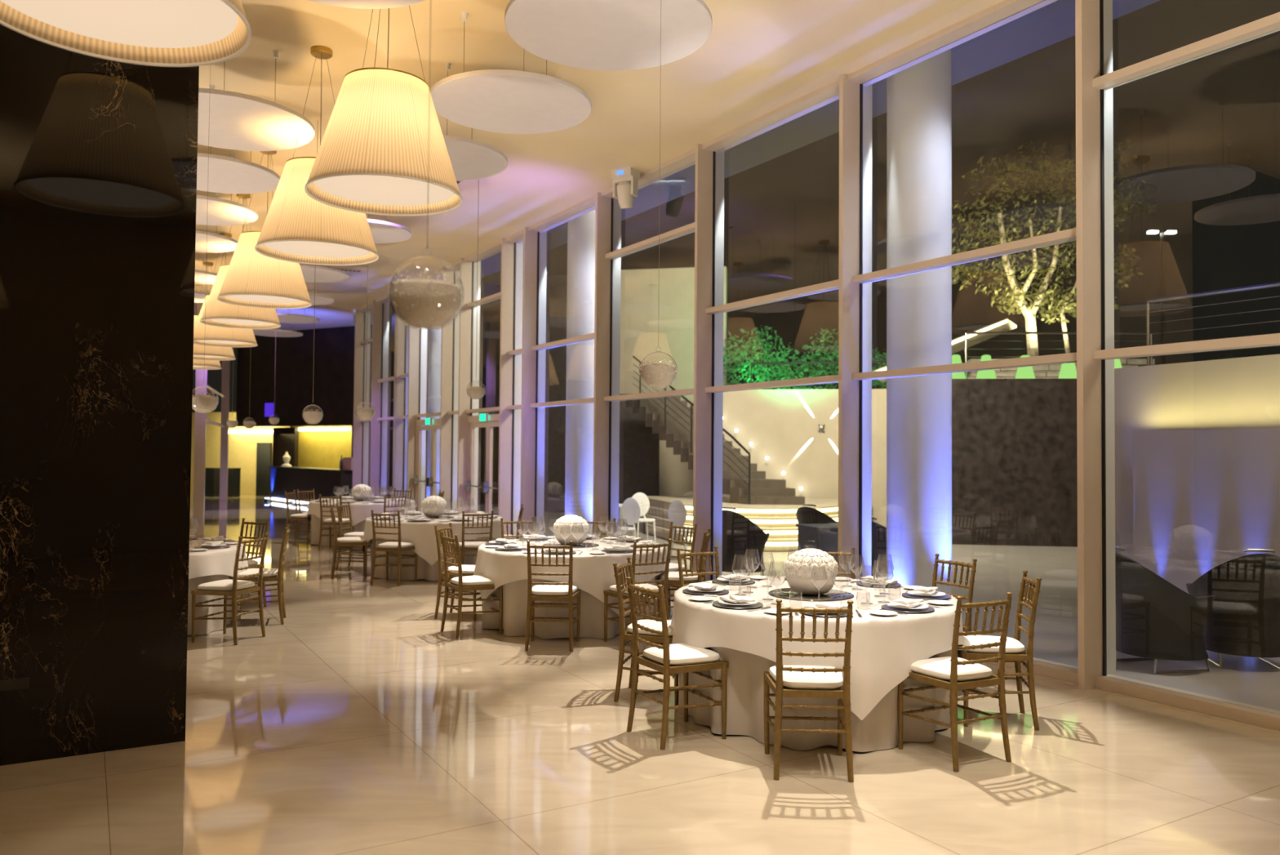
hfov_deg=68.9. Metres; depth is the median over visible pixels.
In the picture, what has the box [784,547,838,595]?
flower bowl
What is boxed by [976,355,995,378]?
lantern
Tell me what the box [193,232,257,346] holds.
pendant lamp
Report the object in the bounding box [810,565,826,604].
wine glass
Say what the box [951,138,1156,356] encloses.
tree
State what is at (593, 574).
tablecloth
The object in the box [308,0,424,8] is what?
ceiling disc
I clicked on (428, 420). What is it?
exit sign
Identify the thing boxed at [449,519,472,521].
charger plate
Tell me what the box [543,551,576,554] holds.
charger plate
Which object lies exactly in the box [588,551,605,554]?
bread plate
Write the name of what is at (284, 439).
wall
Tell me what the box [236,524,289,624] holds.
banquet chair
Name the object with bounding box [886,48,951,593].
column
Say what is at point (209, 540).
dinner plate
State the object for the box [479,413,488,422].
exit sign
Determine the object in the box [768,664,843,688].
seat cushion
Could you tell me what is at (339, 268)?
ceiling vent
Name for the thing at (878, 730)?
tablecloth
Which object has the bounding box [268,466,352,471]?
countertop
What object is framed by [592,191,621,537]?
window mullion
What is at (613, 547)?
napkin
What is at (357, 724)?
floor
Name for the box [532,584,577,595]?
seat cushion
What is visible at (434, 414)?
window
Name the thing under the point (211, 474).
base cabinet
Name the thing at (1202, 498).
wall
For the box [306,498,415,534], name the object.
tablecloth
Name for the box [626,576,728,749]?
banquet chair
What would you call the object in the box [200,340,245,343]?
diffuser
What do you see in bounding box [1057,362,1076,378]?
lantern
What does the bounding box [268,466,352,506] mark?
bar counter
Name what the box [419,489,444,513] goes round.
banquet chair
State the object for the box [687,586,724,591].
dinner plate
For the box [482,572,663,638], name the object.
tablecloth
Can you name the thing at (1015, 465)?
wall
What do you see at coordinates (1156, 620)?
wicker armchair
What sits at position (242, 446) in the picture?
wall
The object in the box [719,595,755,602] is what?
napkin
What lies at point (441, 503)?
flower bowl
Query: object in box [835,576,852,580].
bread plate
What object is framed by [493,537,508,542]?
napkin
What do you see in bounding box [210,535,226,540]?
napkin
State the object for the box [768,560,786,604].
wine glass
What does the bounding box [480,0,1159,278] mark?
roof overhang
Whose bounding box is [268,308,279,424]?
glass globe
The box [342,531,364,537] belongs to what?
seat cushion
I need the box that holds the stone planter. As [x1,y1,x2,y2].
[967,358,1154,378]
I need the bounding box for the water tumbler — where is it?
[789,590,802,606]
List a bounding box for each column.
[426,278,442,497]
[564,208,595,534]
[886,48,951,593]
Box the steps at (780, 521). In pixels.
[645,495,873,551]
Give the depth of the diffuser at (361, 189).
6.59 m
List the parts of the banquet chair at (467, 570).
post, rail, post, seat frame, leg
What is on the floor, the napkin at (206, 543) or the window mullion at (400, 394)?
the window mullion at (400, 394)
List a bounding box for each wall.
[0,24,199,765]
[190,412,293,494]
[235,324,372,426]
[272,426,298,466]
[293,425,351,468]
[351,424,391,498]
[387,394,522,504]
[543,275,567,511]
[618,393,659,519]
[619,266,727,496]
[722,388,886,527]
[951,378,1077,546]
[1114,354,1279,559]
[1133,427,1279,593]
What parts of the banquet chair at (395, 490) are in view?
rail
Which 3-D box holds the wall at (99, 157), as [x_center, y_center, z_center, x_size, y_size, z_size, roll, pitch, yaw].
[-4.105,-0.881,4.850,3.200,5.300,0.550,1,-2,-30]
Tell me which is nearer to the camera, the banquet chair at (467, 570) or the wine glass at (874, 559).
the wine glass at (874, 559)
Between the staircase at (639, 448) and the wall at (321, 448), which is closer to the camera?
the staircase at (639, 448)
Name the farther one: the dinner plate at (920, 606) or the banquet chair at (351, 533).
the banquet chair at (351, 533)
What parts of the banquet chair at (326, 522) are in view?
post, leg, rail, seat frame, post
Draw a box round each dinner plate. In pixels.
[199,543,226,546]
[204,537,231,541]
[409,519,428,520]
[488,540,512,543]
[498,546,524,549]
[522,536,545,539]
[551,549,569,552]
[604,547,631,551]
[618,537,639,541]
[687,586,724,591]
[716,577,750,582]
[718,599,757,605]
[861,579,893,584]
[887,602,928,609]
[906,590,945,596]
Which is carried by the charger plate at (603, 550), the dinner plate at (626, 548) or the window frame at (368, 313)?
the dinner plate at (626, 548)
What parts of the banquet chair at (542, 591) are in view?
post, leg, rail, rail, rail, rail, seat frame, post, leg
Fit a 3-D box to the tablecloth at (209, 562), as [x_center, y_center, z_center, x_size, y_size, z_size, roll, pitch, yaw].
[-4.702,1.389,8.767,1.881,0.542,1.882,0,-2,25]
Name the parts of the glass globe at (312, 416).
cord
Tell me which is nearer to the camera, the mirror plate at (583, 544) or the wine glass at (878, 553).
the wine glass at (878, 553)
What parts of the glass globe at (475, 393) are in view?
cord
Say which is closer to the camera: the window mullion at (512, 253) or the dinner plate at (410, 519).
the dinner plate at (410, 519)
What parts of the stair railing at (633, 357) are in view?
post, post, post, handrail, post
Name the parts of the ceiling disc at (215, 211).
panel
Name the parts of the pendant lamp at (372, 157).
lamp shade, power cord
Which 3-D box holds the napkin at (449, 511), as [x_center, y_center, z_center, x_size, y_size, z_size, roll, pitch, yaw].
[-2.745,1.216,13.520,0.240,0.028,0.134,0,-2,20]
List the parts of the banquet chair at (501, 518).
post, rail, rail, post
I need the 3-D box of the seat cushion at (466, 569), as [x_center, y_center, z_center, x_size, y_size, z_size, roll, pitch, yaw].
[-1.762,1.429,9.447,0.384,0.056,0.396,0,-2,12]
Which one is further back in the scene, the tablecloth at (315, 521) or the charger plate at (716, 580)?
the tablecloth at (315, 521)
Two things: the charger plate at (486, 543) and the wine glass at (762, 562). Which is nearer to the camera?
the wine glass at (762, 562)
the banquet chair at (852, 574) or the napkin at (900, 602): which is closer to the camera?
the napkin at (900, 602)
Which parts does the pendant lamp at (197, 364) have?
lamp shade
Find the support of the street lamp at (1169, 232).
on the terrace
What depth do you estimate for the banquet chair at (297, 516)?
16.69 m
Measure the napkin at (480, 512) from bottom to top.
0.028 m
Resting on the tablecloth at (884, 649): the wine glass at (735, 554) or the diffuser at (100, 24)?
the wine glass at (735, 554)
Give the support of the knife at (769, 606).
on the tablecloth at (884, 649)
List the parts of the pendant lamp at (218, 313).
lamp shade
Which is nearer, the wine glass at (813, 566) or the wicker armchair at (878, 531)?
the wine glass at (813, 566)
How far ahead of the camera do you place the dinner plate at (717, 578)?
6.67 m
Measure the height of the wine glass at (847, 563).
0.262 m
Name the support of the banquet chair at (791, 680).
on the floor
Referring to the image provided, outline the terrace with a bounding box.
[477,503,1279,711]
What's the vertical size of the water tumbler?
0.095 m
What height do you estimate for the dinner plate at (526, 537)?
0.014 m
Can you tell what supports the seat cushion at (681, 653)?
on the banquet chair at (668, 659)
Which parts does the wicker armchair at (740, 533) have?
handle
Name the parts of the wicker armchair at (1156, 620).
handle, leg, leg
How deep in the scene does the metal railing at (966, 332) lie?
17.94 m
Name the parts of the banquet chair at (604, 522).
rail, rail, post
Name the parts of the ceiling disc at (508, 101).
panel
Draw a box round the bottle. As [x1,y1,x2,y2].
[339,454,342,469]
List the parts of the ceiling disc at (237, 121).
panel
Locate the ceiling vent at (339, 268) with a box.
[331,267,362,271]
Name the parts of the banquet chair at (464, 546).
post, seat frame, rail, rail, rail, rail, post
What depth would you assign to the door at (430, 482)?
19.85 m
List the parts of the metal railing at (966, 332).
post, handrail, post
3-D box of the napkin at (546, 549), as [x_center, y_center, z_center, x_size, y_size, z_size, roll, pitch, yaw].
[-0.735,1.101,8.478,0.240,0.028,0.134,0,-2,9]
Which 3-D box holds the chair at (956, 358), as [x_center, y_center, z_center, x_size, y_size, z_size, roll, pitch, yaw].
[6.025,-1.142,17.817,0.374,0.499,0.374,0,-1,0]
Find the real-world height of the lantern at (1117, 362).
0.499 m
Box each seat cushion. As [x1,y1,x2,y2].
[197,578,254,590]
[238,568,277,577]
[247,559,257,565]
[290,513,311,517]
[324,517,349,522]
[337,536,366,542]
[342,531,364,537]
[377,541,413,548]
[444,564,475,573]
[450,574,493,586]
[458,541,486,547]
[504,534,515,539]
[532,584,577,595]
[608,582,658,594]
[626,619,673,635]
[643,642,719,664]
[659,571,697,581]
[668,562,687,571]
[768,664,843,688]
[910,656,992,680]
[959,634,1025,653]
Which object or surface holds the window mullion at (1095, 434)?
on the floor
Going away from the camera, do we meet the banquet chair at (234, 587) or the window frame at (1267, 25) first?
the window frame at (1267, 25)
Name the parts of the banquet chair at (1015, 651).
leg, seat frame, post, rail, rail, rail, rail, post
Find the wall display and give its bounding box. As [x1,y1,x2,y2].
[264,402,273,416]
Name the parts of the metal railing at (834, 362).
post, handrail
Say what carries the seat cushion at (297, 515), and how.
on the banquet chair at (297, 516)
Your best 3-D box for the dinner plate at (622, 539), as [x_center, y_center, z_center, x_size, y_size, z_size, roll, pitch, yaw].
[-0.103,1.159,9.651,0.240,0.014,0.240,2,-2,-40]
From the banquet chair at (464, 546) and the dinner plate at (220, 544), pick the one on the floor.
the banquet chair at (464, 546)
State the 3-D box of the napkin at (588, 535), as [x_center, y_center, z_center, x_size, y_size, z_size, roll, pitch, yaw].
[-0.588,1.140,9.899,0.240,0.028,0.134,0,-2,29]
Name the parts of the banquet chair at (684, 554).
post, rail, rail, post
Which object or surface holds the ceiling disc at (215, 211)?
hanging from the ceiling
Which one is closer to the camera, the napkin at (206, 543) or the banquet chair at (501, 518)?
the napkin at (206, 543)
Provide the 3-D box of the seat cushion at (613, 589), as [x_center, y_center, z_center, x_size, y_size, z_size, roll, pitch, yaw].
[-0.029,1.410,8.203,0.396,0.056,0.384,1,-2,-33]
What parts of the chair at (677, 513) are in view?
leg, backrest, leg, seat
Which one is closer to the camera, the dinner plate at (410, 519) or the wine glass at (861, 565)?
the wine glass at (861, 565)
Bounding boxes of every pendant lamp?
[0,0,251,66]
[192,284,221,369]
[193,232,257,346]
[193,262,235,359]
[200,193,280,328]
[217,151,311,308]
[254,45,378,265]
[304,4,462,216]
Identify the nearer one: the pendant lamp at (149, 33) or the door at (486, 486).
the pendant lamp at (149, 33)
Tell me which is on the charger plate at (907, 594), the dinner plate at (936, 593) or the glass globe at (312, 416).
the dinner plate at (936, 593)
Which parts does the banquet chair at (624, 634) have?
post, rail, rail, rail, rail, post, seat frame, leg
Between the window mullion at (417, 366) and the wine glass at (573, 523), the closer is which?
the wine glass at (573, 523)
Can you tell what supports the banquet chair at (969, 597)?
on the floor
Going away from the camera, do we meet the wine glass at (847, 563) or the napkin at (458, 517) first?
the wine glass at (847, 563)
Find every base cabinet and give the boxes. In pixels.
[204,467,219,496]
[227,467,240,497]
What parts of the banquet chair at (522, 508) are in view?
post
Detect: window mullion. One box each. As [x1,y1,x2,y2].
[192,302,207,517]
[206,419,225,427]
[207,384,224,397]
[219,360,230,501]
[351,308,370,496]
[358,0,1057,311]
[369,299,389,497]
[392,309,408,496]
[406,324,426,512]
[439,266,460,511]
[457,257,480,513]
[497,237,523,537]
[520,226,546,537]
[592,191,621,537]
[670,585,1279,730]
[693,143,724,582]
[838,73,871,579]
[1075,0,1115,689]
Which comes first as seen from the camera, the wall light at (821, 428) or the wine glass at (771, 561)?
the wine glass at (771, 561)
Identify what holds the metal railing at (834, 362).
on the terrace
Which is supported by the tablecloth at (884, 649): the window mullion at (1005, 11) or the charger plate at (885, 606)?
the charger plate at (885, 606)
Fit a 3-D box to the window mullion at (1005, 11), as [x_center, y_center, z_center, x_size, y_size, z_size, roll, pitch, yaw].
[0.448,-3.289,11.710,0.260,0.055,29.250,1,-2,-31]
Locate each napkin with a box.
[200,540,223,546]
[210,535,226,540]
[403,510,421,512]
[408,516,429,519]
[444,510,459,512]
[451,515,470,519]
[475,511,488,513]
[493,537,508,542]
[503,543,518,547]
[523,533,546,537]
[545,548,569,551]
[586,533,596,537]
[603,545,630,549]
[618,535,642,539]
[637,540,653,544]
[693,582,717,589]
[718,573,750,579]
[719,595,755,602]
[804,602,848,608]
[860,575,897,583]
[889,598,923,608]
[913,586,937,595]
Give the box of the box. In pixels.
[342,457,352,470]
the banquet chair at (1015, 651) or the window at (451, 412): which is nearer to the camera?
the banquet chair at (1015, 651)
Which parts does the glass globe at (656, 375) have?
cord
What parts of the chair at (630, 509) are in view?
seat, backrest, leg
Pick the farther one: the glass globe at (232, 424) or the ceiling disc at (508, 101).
the glass globe at (232, 424)
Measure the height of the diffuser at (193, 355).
0.012 m
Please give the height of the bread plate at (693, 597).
0.013 m
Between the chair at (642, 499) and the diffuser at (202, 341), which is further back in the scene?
the chair at (642, 499)
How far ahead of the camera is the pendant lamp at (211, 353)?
17.96 m
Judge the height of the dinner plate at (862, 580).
0.014 m
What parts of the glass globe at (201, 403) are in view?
cord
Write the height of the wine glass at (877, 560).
0.262 m
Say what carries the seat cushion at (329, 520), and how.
on the banquet chair at (326, 522)
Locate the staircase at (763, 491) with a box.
[626,393,804,504]
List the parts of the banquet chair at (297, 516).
post, post, seat frame, leg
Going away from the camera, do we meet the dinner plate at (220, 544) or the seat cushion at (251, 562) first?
the dinner plate at (220, 544)
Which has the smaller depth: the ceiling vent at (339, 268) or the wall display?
the ceiling vent at (339, 268)
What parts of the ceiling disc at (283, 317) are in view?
panel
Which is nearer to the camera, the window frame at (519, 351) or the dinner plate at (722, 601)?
the dinner plate at (722, 601)
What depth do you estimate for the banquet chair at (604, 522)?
10.52 m
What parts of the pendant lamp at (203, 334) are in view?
lamp shade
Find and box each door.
[255,442,271,495]
[413,417,439,511]
[465,413,499,513]
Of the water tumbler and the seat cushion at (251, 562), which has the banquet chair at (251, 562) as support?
the seat cushion at (251, 562)
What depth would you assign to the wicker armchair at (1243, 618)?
7.34 m
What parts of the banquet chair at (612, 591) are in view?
leg, post, seat frame, rail, rail, rail, rail, post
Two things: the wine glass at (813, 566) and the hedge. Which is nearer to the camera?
the wine glass at (813, 566)
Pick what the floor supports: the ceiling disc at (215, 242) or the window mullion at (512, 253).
the window mullion at (512, 253)
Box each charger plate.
[194,545,230,548]
[201,539,235,542]
[400,513,422,515]
[407,520,431,521]
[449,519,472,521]
[484,542,515,545]
[494,547,527,551]
[519,537,548,540]
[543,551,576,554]
[601,549,632,552]
[615,539,644,542]
[682,588,728,594]
[711,578,755,584]
[712,600,763,608]
[804,611,853,616]
[856,581,901,586]
[880,604,934,612]
[902,591,951,599]
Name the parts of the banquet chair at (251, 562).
post, rail, rail, post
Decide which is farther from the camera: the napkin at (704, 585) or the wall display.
the wall display
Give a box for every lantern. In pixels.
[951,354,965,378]
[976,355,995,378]
[1014,355,1035,378]
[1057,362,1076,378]
[1114,358,1122,368]
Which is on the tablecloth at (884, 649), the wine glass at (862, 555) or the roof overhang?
the wine glass at (862, 555)
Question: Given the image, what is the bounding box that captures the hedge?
[723,325,886,389]
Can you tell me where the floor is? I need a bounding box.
[0,493,1279,854]
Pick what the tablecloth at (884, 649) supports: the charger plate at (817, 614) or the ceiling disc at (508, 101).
the charger plate at (817, 614)
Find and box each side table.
[618,503,644,537]
[795,523,838,576]
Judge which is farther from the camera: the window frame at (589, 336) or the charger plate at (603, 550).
the window frame at (589, 336)
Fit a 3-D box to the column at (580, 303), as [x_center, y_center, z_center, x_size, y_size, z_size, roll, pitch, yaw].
[-0.883,-0.865,15.037,0.610,5.850,0.610,0,-1,0]
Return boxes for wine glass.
[571,523,583,550]
[597,516,608,542]
[732,554,749,595]
[740,556,755,592]
[743,548,759,587]
[760,553,774,586]
[760,561,776,599]
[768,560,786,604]
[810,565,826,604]
[831,563,850,589]
[839,548,855,586]
[849,555,864,589]
[858,564,875,604]
[871,559,888,596]
[874,560,893,602]
[876,553,893,594]
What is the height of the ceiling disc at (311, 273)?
0.800 m
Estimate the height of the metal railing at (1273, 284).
0.724 m
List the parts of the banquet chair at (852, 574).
rail, rail, post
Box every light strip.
[228,430,273,433]
[298,426,350,431]
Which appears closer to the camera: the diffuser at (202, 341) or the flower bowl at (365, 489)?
the diffuser at (202, 341)
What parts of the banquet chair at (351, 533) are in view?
post, rail, post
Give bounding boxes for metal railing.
[750,360,886,382]
[964,331,1152,378]
[1146,281,1279,365]
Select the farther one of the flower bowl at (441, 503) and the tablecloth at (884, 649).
the flower bowl at (441, 503)
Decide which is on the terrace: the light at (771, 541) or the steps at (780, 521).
the steps at (780, 521)
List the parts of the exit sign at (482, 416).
lit panel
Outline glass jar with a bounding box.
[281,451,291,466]
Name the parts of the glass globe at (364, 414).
cord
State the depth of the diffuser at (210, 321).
13.43 m
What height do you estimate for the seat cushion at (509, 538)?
0.056 m
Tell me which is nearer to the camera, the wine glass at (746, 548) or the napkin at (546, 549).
the wine glass at (746, 548)
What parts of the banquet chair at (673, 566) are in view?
post, rail, rail, rail, rail, post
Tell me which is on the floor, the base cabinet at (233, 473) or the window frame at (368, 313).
the base cabinet at (233, 473)
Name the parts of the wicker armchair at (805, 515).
handle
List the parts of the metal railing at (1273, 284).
post, handrail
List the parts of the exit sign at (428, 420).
lit panel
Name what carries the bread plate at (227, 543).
on the tablecloth at (209, 562)
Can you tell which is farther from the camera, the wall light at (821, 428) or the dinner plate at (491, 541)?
the wall light at (821, 428)
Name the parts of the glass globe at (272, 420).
cord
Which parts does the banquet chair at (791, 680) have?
leg, post, seat frame, rail, rail, rail, rail, leg, post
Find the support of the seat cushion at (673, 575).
on the banquet chair at (673, 576)
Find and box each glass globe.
[191,64,218,413]
[226,371,238,427]
[243,367,255,428]
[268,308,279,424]
[302,120,323,423]
[355,213,375,420]
[388,0,464,328]
[466,178,485,399]
[639,9,677,388]
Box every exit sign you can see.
[425,417,432,425]
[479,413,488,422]
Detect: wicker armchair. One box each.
[721,506,769,575]
[795,503,838,524]
[871,516,886,577]
[1115,545,1215,673]
[1186,548,1279,669]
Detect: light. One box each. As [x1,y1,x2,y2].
[271,497,308,503]
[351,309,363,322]
[610,167,639,208]
[683,525,798,533]
[684,506,838,512]
[685,515,838,523]
[687,537,797,546]
[817,423,825,431]
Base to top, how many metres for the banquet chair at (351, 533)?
0.927 m
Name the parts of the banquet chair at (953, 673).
leg, seat frame, post, rail, rail, rail, rail, post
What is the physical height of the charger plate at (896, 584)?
0.010 m
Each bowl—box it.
[351,484,372,500]
[421,495,447,517]
[553,514,589,545]
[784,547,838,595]
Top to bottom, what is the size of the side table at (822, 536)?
0.750 m
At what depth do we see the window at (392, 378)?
22.12 m
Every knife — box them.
[689,595,717,596]
[746,605,770,610]
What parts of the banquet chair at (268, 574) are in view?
seat frame, post, post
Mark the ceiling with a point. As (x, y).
(758, 57)
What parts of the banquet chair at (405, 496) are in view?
post, rail, rail, post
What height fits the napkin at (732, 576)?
0.028 m
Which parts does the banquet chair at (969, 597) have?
post, rail, rail, rail, seat frame, post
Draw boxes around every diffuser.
[0,0,237,48]
[193,355,221,356]
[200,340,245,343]
[208,319,271,324]
[226,294,303,302]
[263,240,370,257]
[313,174,453,205]
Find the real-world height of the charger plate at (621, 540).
0.010 m
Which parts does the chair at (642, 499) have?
leg, backrest, leg, seat, leg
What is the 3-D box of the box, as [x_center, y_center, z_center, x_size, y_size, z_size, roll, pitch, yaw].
[-7.862,0.991,25.522,0.300,0.340,0.620,2,-2,-39]
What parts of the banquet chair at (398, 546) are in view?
post, rail, rail, rail, rail, leg, seat frame, post, leg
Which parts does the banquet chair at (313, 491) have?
post, rail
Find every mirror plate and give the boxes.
[351,499,376,501]
[413,515,454,519]
[542,542,599,547]
[768,587,853,600]
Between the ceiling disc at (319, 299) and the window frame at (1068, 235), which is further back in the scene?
the ceiling disc at (319, 299)
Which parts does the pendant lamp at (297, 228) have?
lamp shade, power cord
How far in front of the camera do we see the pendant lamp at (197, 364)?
20.32 m
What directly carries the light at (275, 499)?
attached to the bar counter at (288, 478)
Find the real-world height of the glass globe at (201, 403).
3.348 m
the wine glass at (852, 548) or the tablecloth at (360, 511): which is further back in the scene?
the tablecloth at (360, 511)
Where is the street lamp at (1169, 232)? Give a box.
[1146,230,1176,364]
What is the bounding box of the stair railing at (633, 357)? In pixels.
[632,355,750,504]
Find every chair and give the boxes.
[191,532,268,644]
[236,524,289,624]
[240,517,269,606]
[284,489,311,542]
[296,488,315,538]
[318,493,354,549]
[329,505,368,577]
[335,501,370,569]
[369,510,417,586]
[383,493,406,512]
[393,488,412,499]
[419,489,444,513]
[434,522,481,620]
[440,530,502,638]
[454,510,493,564]
[500,517,534,538]
[504,503,524,539]
[524,540,580,651]
[582,517,616,537]
[603,538,671,649]
[613,556,678,705]
[618,497,639,537]
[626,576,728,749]
[631,492,655,541]
[657,528,711,616]
[667,499,693,558]
[667,521,697,608]
[676,546,719,587]
[764,599,853,782]
[804,546,855,578]
[897,591,1013,771]
[932,553,977,688]
[957,569,1041,730]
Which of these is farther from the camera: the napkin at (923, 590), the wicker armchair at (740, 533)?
the wicker armchair at (740, 533)
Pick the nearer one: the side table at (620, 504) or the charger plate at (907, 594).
the charger plate at (907, 594)
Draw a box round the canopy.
[872,318,1017,382]
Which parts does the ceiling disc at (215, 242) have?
panel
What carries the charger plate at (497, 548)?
on the tablecloth at (593, 574)
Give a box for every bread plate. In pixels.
[189,548,208,551]
[222,542,237,544]
[484,545,500,547]
[522,550,539,553]
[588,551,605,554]
[688,582,702,586]
[688,595,714,600]
[746,575,768,579]
[764,608,789,613]
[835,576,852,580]
[869,609,897,615]
[902,585,924,589]
[926,600,953,604]
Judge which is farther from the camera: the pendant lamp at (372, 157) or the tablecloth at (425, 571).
the tablecloth at (425, 571)
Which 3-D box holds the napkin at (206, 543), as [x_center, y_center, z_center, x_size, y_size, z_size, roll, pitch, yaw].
[-3.997,1.081,8.713,0.134,0.028,0.240,0,-1,6]
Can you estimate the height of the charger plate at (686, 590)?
0.010 m
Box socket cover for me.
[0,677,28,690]
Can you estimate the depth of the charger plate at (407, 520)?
12.07 m
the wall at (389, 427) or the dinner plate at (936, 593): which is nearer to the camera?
the dinner plate at (936, 593)
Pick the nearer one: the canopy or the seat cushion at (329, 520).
the seat cushion at (329, 520)
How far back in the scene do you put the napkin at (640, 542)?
9.10 m
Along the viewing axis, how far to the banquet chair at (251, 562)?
9.98 m
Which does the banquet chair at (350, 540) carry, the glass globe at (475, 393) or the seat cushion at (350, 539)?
the seat cushion at (350, 539)
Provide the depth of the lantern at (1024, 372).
17.69 m
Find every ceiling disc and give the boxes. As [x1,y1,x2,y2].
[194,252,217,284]
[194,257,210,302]
[195,153,257,225]
[195,192,237,253]
[196,84,280,194]
[197,49,315,151]
[252,311,302,337]
[276,307,319,323]
[299,264,349,282]
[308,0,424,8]
[308,264,333,305]
[367,215,411,243]
[430,12,591,133]
[442,62,507,180]
[504,0,712,71]
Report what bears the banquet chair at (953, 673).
on the floor
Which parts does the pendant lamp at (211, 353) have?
lamp shade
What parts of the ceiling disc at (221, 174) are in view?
panel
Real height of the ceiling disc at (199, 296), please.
0.800 m
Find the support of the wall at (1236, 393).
on the terrace
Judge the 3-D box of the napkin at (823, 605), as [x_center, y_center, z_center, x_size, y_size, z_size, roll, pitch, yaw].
[1.077,1.037,5.424,0.240,0.028,0.134,0,-2,28]
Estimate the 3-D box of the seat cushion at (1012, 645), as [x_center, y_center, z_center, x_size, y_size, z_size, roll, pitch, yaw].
[2.228,1.370,5.938,0.384,0.056,0.396,0,-2,10]
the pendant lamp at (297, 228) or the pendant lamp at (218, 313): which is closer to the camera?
the pendant lamp at (297, 228)
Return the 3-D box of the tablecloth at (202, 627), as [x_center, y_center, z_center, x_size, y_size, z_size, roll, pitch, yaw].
[-4.712,1.492,8.763,1.800,0.741,1.800,2,-2,-44]
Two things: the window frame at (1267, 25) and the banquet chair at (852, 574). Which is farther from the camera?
the banquet chair at (852, 574)
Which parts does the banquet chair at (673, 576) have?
leg, seat frame, post, post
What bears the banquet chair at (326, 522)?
on the floor
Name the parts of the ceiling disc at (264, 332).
panel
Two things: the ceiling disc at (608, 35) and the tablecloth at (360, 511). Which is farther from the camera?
the tablecloth at (360, 511)
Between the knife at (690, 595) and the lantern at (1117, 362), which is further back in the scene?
the lantern at (1117, 362)
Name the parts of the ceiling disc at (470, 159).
panel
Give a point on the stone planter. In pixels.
(1129, 362)
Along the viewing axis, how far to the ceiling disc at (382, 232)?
12.13 m
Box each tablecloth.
[187,573,240,635]
[188,537,250,596]
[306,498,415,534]
[311,514,369,546]
[361,513,504,564]
[369,536,496,580]
[473,537,666,614]
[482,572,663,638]
[670,576,965,719]
[678,646,951,751]
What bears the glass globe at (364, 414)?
hanging from the ceiling
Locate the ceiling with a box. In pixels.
[194,0,1004,330]
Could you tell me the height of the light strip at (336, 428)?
0.100 m
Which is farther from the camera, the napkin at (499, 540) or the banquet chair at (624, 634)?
the napkin at (499, 540)
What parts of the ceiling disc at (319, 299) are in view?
panel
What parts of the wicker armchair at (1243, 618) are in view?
leg, handle, leg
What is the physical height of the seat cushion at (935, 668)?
0.056 m
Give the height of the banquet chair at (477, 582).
0.927 m
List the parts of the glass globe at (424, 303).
cord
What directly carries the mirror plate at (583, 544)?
on the tablecloth at (593, 574)
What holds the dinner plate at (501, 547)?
on the charger plate at (497, 548)
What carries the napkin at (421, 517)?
on the dinner plate at (410, 519)
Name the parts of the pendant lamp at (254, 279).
lamp shade, power cord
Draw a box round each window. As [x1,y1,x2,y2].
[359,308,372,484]
[377,376,394,420]
[400,373,408,418]
[414,412,439,417]
[447,410,457,414]
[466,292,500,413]
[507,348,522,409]
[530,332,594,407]
[604,222,694,401]
[705,279,839,392]
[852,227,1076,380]
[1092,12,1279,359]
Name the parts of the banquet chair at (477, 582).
post, rail, rail, rail, rail, post, seat frame, leg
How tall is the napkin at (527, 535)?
0.028 m
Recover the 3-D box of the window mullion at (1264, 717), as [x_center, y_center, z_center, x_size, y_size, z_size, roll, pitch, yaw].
[2.938,1.859,7.503,0.190,0.075,19.660,1,-2,-31]
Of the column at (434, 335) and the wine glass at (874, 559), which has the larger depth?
the column at (434, 335)
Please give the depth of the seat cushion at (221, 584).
8.09 m
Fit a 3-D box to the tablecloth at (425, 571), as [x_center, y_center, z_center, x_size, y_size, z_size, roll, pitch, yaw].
[-2.813,1.613,12.812,1.800,0.741,1.800,2,-2,-40]
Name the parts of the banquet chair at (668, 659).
post, rail, rail, rail, rail, post, seat frame, leg, leg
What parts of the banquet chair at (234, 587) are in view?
leg, seat frame, leg, post, rail, rail, rail, rail, post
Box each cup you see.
[208,84,215,88]
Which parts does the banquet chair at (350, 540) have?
post, post, seat frame, leg, leg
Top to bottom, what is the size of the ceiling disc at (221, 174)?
0.800 m

